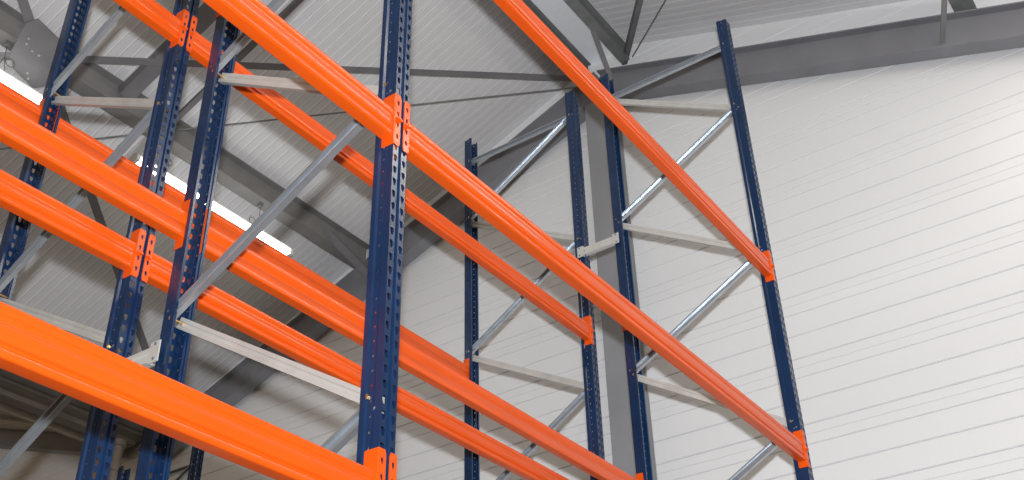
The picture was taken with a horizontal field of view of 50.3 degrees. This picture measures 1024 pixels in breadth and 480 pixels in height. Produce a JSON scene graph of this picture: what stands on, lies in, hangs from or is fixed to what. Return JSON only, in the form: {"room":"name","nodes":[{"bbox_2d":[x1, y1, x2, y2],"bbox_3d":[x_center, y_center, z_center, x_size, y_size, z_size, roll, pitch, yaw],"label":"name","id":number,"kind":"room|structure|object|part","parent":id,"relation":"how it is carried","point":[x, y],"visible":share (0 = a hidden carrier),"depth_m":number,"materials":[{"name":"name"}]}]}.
{"room":"warehouse","nodes":[
{"label":"warehouse","id":0,"kind":"room"},
{"bbox_2d":[0,0,570,423],"bbox_3d":[-14.550,-1.546,14.315,27.778,7.280,15.400,-22,-39,28],"label":"ceiling","id":1,"kind":"structure","parent":0,"point":[62,279],"depth_m":12.07,"materials":[{"name":"grey metal"}]},
{"bbox_2d":[0,428,126,458],"bbox_3d":[-7.992,2.996,16.576,7.129,2.441,0.170,-22,-39,28],"label":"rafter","id":2,"kind":"object","parent":1,"relation":"attached to","point":[47,441],"visible":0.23,"depth_m":15.49,"materials":[{"name":"grey metal"}]},
{"bbox_2d":[0,375,142,448],"bbox_3d":[-9.137,-0.706,9.147,0.600,0.374,14.640,-22,-39,28],"label":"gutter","id":3,"kind":"object","parent":1,"relation":"attached to","point":[17,399],"visible":0.46,"depth_m":13.26,"materials":[{"name":"grey metal"}]},
{"bbox_2d":[108,438,126,479],"bbox_3d":[-4.935,5.660,11.851,0.200,7.447,0.200,-22,-39,28],"label":"downpipe","id":4,"kind":"object","parent":3,"relation":"attached to","point":[120,444],"visible":0.59,"depth_m":13.74,"materials":[{"name":"grey plastic"}]},
{"bbox_2d":[115,438,126,448],"bbox_3d":[-5.020,2.598,13.899,0.200,0.077,0.200,-22,-39,28],"label":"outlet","id":5,"kind":"object","parent":4,"relation":"attached to","point":[120,443],"depth_m":13.83,"materials":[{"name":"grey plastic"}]},
{"bbox_2d":[0,368,143,431],"bbox_3d":[-8.813,-0.890,9.098,0.180,0.290,14.780,-22,-39,28],"label":"roof purlin","id":6,"kind":"structure","parent":1,"relation":"attached to","point":[3,372],"depth_m":13.01,"materials":[{"name":"grey metal"}]},
{"bbox_2d":[165,172,186,192],"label":"tube light","id":7,"kind":"object","parent":1,"relation":"hanging from","point":[171,179],"depth_m":10.93,"materials":[{"name":"white plastic"}]},
{"bbox_2d":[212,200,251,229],"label":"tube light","id":8,"kind":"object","parent":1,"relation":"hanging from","point":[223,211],"depth_m":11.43,"materials":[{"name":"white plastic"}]},
{"bbox_2d":[257,231,293,256],"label":"tube light","id":9,"kind":"object","parent":1,"relation":"hanging from","point":[267,238],"depth_m":11.88,"materials":[{"name":"white plastic"}]},
{"bbox_2d":[0,52,571,80],"bbox_3d":[-4.282,-1.672,9.956,10.967,2.525,0.089,10,-35,-16],"label":"brace","id":10,"kind":"object","parent":1,"relation":"hanging from","point":[88,59],"visible":0.46,"depth_m":11.11,"materials":[{"name":"grey metal"}]},
{"bbox_2d":[10,18,58,87],"bbox_3d":[-4.316,-1.685,9.879,0.396,0.230,0.682,19,-39,-28],"label":"gusset plate","id":11,"kind":"object","parent":10,"relation":"attached to","point":[33,52],"visible":0.95,"depth_m":9.86,"materials":[{"name":"grey metal"}]},
{"bbox_2d":[0,0,1023,479],"bbox_3d":[-5.561,3.138,14.707,39.000,14.843,0.010,-22,-39,28],"label":"wall","id":12,"kind":"structure","parent":0,"point":[892,196],"depth_m":9.86,"materials":[{"name":"white metal"}]},
{"bbox_2d":[531,0,623,66],"bbox_3d":[-3.251,-5.447,7.348,0.630,0.020,15.100,-22,-39,28],"label":"trim","id":13,"kind":"structure","parent":12,"relation":"attached to","point":[558,12],"depth_m":12.11,"materials":[{"name":"grey metal"}]},
{"bbox_2d":[589,0,908,44],"bbox_3d":[1.485,-5.725,3.654,11.222,4.330,15.400,-22,-39,28],"label":"ceiling","id":14,"kind":"structure","parent":0,"point":[676,18],"depth_m":11.49,"materials":[{"name":"grey metal"}]},
{"bbox_2d":[622,0,642,64],"bbox_3d":[1.333,-2.985,9.448,0.072,1.285,5.551,0,-34,-2],"label":"brace","id":15,"kind":"object","parent":14,"relation":"hanging from","point":[638,3],"visible":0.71,"depth_m":11.40,"materials":[{"name":"grey metal"}]},
{"bbox_3d":[-10.006,5.807,4.982,39.000,0.200,16.100,-22,-39,28],"label":"floor","id":16,"kind":"structure","parent":0,"visible":0},
{"bbox_2d":[0,0,199,479],"bbox_3d":[-1.944,0.537,4.501,1.160,7.650,0.140,-22,-39,28],"label":"frame","id":17,"kind":"object","parent":16,"relation":"on","point":[56,84],"visible":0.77,"depth_m":4.90,"materials":[{"name":"blue metal"}]},
{"bbox_2d":[0,82,44,122],"bbox_3d":[-3.466,-1.434,4.384,0.076,0.225,3.642,-22,-39,28],"label":"beam","id":18,"kind":"structure","parent":17,"relation":"attached to","point":[9,96],"depth_m":5.51,"materials":[{"name":"orange metal"}]},
{"bbox_2d":[0,169,145,278],"bbox_3d":[-2.566,-0.743,3.187,0.076,0.225,3.642,-22,-39,28],"label":"beam","id":19,"kind":"structure","parent":17,"relation":"attached to","point":[18,197],"depth_m":4.20,"materials":[{"name":"orange metal"}]},
{"bbox_2d":[113,0,189,47],"bbox_3d":[-2.595,-1.790,3.888,0.076,0.225,3.642,-22,-39,28],"label":"beam","id":20,"kind":"structure","parent":17,"relation":"attached to","point":[170,26],"depth_m":5.03,"materials":[{"name":"orange metal"}]},
{"bbox_2d":[45,106,468,378],"bbox_3d":[-1.368,0.193,6.902,0.076,0.225,3.642,-22,-39,28],"label":"beam","id":21,"kind":"structure","parent":17,"relation":"attached to","point":[65,130],"depth_m":6.67,"materials":[{"name":"orange metal"}]},
{"bbox_2d":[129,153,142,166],"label":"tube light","id":22,"kind":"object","parent":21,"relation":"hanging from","point":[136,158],"depth_m":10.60,"materials":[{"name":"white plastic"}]},
{"bbox_2d":[186,15,593,345],"bbox_3d":[-0.497,-0.163,6.406,0.076,0.225,3.642,-22,-39,28],"label":"beam","id":23,"kind":"structure","parent":17,"relation":"attached to","point":[271,101],"depth_m":6.29,"materials":[{"name":"orange metal"}]},
{"bbox_2d":[116,446,203,479],"bbox_3d":[-3.132,4.326,8.361,1.160,5.700,0.140,-22,-39,28],"label":"frame","id":24,"kind":"object","parent":16,"relation":"on","point":[195,465],"visible":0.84,"depth_m":9.60,"materials":[{"name":"blue metal"}]},
{"bbox_2d":[135,0,412,479],"bbox_3d":[-0.831,0.082,3.867,1.160,7.650,0.140,-22,-39,28],"label":"frame","id":25,"kind":"object","parent":16,"relation":"on","point":[376,413],"visible":0.91,"depth_m":3.92,"materials":[{"name":"blue metal"}]},
{"bbox_2d":[0,101,189,250],"bbox_3d":[-2.324,-0.857,3.059,0.076,0.225,3.642,-22,-39,28],"label":"beam","id":26,"kind":"structure","parent":25,"relation":"attached to","point":[18,132],"depth_m":3.96,"materials":[{"name":"orange metal"}]},
{"bbox_2d":[127,339,160,367],"bbox_3d":[-1.410,0.462,4.034,0.350,0.086,0.045,-22,-39,28],"label":"spacer","id":27,"kind":"object","parent":25,"relation":"attached to","point":[146,358],"visible":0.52,"depth_m":3.97,"materials":[{"name":"metal"}]},
{"bbox_3d":[-1.293,0.409,3.958,0.051,0.086,0.018,-22,-39,28],"label":"plate","id":28,"kind":"part","parent":27,"relation":"part of","materials":[{"name":"metal"}]},
{"bbox_2d":[0,301,385,479],"bbox_3d":[-1.422,-0.105,1.822,0.076,0.225,3.642,-22,-39,28],"label":"beam","id":29,"kind":"structure","parent":25,"relation":"attached to","point":[32,348],"depth_m":2.52,"materials":[{"name":"orange metal"}]},
{"bbox_2d":[202,0,402,147],"bbox_3d":[-1.452,-1.213,2.563,0.076,0.225,3.642,-22,-39,28],"label":"beam","id":30,"kind":"structure","parent":25,"relation":"attached to","point":[253,18],"depth_m":3.51,"materials":[{"name":"orange metal"}]},
{"bbox_2d":[380,452,396,479],"bbox_3d":[0.676,1.521,4.340,0.076,0.225,3.642,-22,-39,28],"label":"beam","id":31,"kind":"structure","parent":25,"relation":"attached to","point":[392,474],"depth_m":3.13,"materials":[{"name":"orange metal"}]},
{"bbox_2d":[187,209,642,479],"bbox_3d":[-0.226,0.769,5.577,0.076,0.225,3.642,-22,-39,28],"label":"beam","id":32,"kind":"structure","parent":25,"relation":"attached to","point":[249,265],"depth_m":5.23,"materials":[{"name":"orange metal"}]},
{"bbox_2d":[395,101,809,467],"bbox_3d":[0.646,0.413,5.081,0.076,0.225,3.642,-22,-39,28],"label":"beam","id":33,"kind":"structure","parent":25,"relation":"attached to","point":[422,152],"depth_m":4.62,"materials":[{"name":"orange metal"}]},
{"bbox_2d":[493,0,775,281],"bbox_3d":[0.617,-0.629,5.779,0.076,0.225,3.642,-22,-39,28],"label":"beam","id":34,"kind":"structure","parent":25,"relation":"attached to","point":[518,11],"depth_m":5.75,"materials":[{"name":"orange metal"}]},
{"bbox_2d":[464,91,604,479],"bbox_3d":[0.154,2.163,7.019,1.160,7.650,0.140,-22,-39,28],"label":"frame","id":35,"kind":"object","parent":16,"relation":"on","point":[472,343],"visible":0.72,"depth_m":8.19,"materials":[{"name":"blue metal"}]},
{"bbox_2d":[141,234,568,479],"bbox_3d":[-0.468,0.883,5.705,0.076,0.225,3.642,-22,-39,28],"label":"beam","id":36,"kind":"structure","parent":35,"relation":"attached to","point":[213,301],"depth_m":5.16,"materials":[{"name":"orange metal"}]},
{"bbox_2d":[583,101,656,479],"bbox_3d":[1.100,2.510,9.321,0.400,9.590,0.300,-22,-39,28],"label":"column","id":37,"kind":"structure","parent":16,"relation":"on","point":[623,456],"depth_m":10.51,"materials":[{"name":"grey metal"}]},
{"bbox_2d":[0,87,577,149],"bbox_3d":[-2.189,-1.263,11.208,6.001,1.638,0.018,5,-34,-9],"label":"rod","id":38,"kind":"object","parent":37,"relation":"attached to","point":[569,87],"visible":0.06,"depth_m":11.34,"materials":[{"name":"grey metal"}]},
{"bbox_2d":[135,72,600,473],"bbox_3d":[-1.864,0.560,13.043,7.232,2.975,0.170,-22,-39,28],"label":"rafter","id":39,"kind":"object","parent":37,"relation":"on","point":[248,374],"visible":0.47,"depth_m":12.77,"materials":[{"name":"grey paint"}]},
{"bbox_2d":[0,0,368,267],"bbox_3d":[-6.016,-3.050,8.162,0.180,0.300,14.780,-22,-39,28],"label":"rafter","id":40,"kind":"structure","parent":39,"relation":"attached to","point":[88,79],"depth_m":11.72,"materials":[{"name":"grey metal"}]},
{"bbox_2d":[0,40,14,70],"bbox_3d":[-4.543,-1.646,9.741,0.040,0.346,0.246,-22,-39,28],"label":"hanger","id":41,"kind":"object","parent":40,"relation":"hanging from","point":[7,43],"visible":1,"depth_m":9.80,"materials":[{"name":"grey metal"}]},
{"bbox_2d":[0,69,42,104],"bbox_3d":[-4.879,-1.719,9.203,0.156,0.108,2.120,-22,-39,28],"label":"tube light","id":42,"kind":"object","parent":41,"relation":"hanging from","point":[6,78],"visible":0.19,"depth_m":9.71,"materials":[{"name":"white plastic"}]},
{"bbox_2d":[17,0,154,369],"bbox_3d":[-4.286,-1.837,9.800,0.100,2.105,9.213,-1,-34,-1],"label":"brace","id":43,"kind":"object","parent":40,"relation":"attached to","point":[26,11],"visible":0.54,"depth_m":11.20,"materials":[{"name":"grey metal"}]},
{"bbox_2d":[118,3,215,97],"bbox_3d":[-2.530,-2.504,10.360,3.206,1.421,0.152,-22,-39,28],"label":"strut","id":44,"kind":"object","parent":40,"relation":"attached to","point":[143,76],"visible":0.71,"depth_m":10.60,"materials":[{"name":"grey metal"}]},
{"bbox_2d":[176,0,303,122],"bbox_3d":[-2.194,-2.255,10.697,3.137,1.336,0.055,-22,-39,28],"label":"strut","id":45,"kind":"object","parent":40,"relation":"attached to","point":[245,51],"visible":0.46,"depth_m":10.83,"materials":[{"name":"grey metal"}]},
{"bbox_2d":[249,202,263,222],"bbox_3d":[-2.760,-0.264,11.881,0.040,0.346,0.246,-22,-39,28],"label":"hanger","id":46,"kind":"object","parent":40,"relation":"hanging from","point":[260,204],"visible":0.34,"depth_m":11.95,"materials":[{"name":"grey metal"}]},
{"bbox_2d":[327,231,367,277],"bbox_3d":[-1.866,0.191,12.755,0.681,0.448,0.086,24,-42,-33],"label":"knee brace","id":47,"kind":"object","parent":40,"relation":"attached to","point":[339,244],"visible":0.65,"depth_m":12.72,"materials":[{"name":"grey metal"}]},
{"bbox_2d":[522,0,590,68],"bbox_3d":[-3.343,-5.131,7.169,0.085,0.200,14.630,-22,-39,28],"label":"purlin","id":48,"kind":"structure","parent":39,"relation":"attached to","point":[529,3],"depth_m":11.79,"materials":[{"name":"grey metal"}]},
{"bbox_2d":[597,1,1023,99],"bbox_3d":[5.539,-1.912,8.472,11.226,4.291,0.170,-22,-39,28],"label":"rafter","id":49,"kind":"object","parent":37,"relation":"on","point":[997,27],"visible":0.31,"depth_m":10.36,"materials":[{"name":"grey paint"}]},
{"bbox_2d":[564,0,629,62],"bbox_3d":[-2.956,-5.289,6.949,0.110,0.200,14.630,-22,-39,28],"label":"purlin","id":50,"kind":"structure","parent":49,"relation":"attached to","point":[584,9],"depth_m":11.59,"materials":[{"name":"grey metal"}]},
{"bbox_2d":[591,31,617,92],"bbox_3d":[1.006,-1.907,11.734,0.054,0.375,0.750,-14,-36,18],"label":"knee brace","id":51,"kind":"object","parent":50,"relation":"attached to","point":[594,33],"visible":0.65,"depth_m":11.68,"materials":[{"name":"grey metal"}]},
{"bbox_2d":[948,0,976,11],"bbox_3d":[-0.143,-5.421,4.800,0.180,0.220,14.780,-22,-39,28],"label":"purlin","id":52,"kind":"structure","parent":49,"relation":"attached to","point":[957,5],"depth_m":9.74,"materials":[{"name":"grey metal"}]},
{"bbox_2d":[632,0,665,56],"bbox_3d":[1.729,-2.756,9.693,0.014,1.228,4.579,5,-34,-9],"label":"rod","id":53,"kind":"object","parent":52,"relation":"attached to","point":[664,0],"visible":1,"depth_m":11.30,"materials":[{"name":"grey metal"}]},
{"bbox_2d":[940,0,946,42],"bbox_3d":[3.810,-2.042,9.632,0.054,0.370,0.542,-5,-34,5],"label":"knee brace","id":54,"kind":"object","parent":52,"relation":"attached to","point":[943,2],"visible":1,"depth_m":9.66,"materials":[{"name":"grey metal"}]},
{"bbox_2d":[600,19,813,479],"bbox_3d":[1.268,1.708,6.385,1.160,7.650,0.140,-22,-39,28],"label":"frame","id":55,"kind":"object","parent":16,"relation":"on","point":[793,422],"visible":0.84,"depth_m":7.38,"materials":[{"name":"blue metal"}]},
{"bbox_2d":[577,232,618,257],"bbox_3d":[0.631,0.045,7.920,0.350,0.086,0.045,-22,-39,28],"label":"spacer","id":56,"kind":"object","parent":55,"relation":"attached to","point":[604,244],"visible":1,"depth_m":7.91,"materials":[{"name":"metal"}]},
{"bbox_3d":[0.504,0.091,7.984,0.051,0.086,0.018,-22,-39,28],"label":"plate","id":57,"kind":"part","parent":56,"relation":"part of","materials":[{"name":"metal"}]},
{"bbox_3d":[0.749,-0.009,7.844,0.051,0.086,0.018,-22,-39,28],"label":"plate","id":58,"kind":"part","parent":56,"relation":"part of","materials":[{"name":"metal"}]}
]}

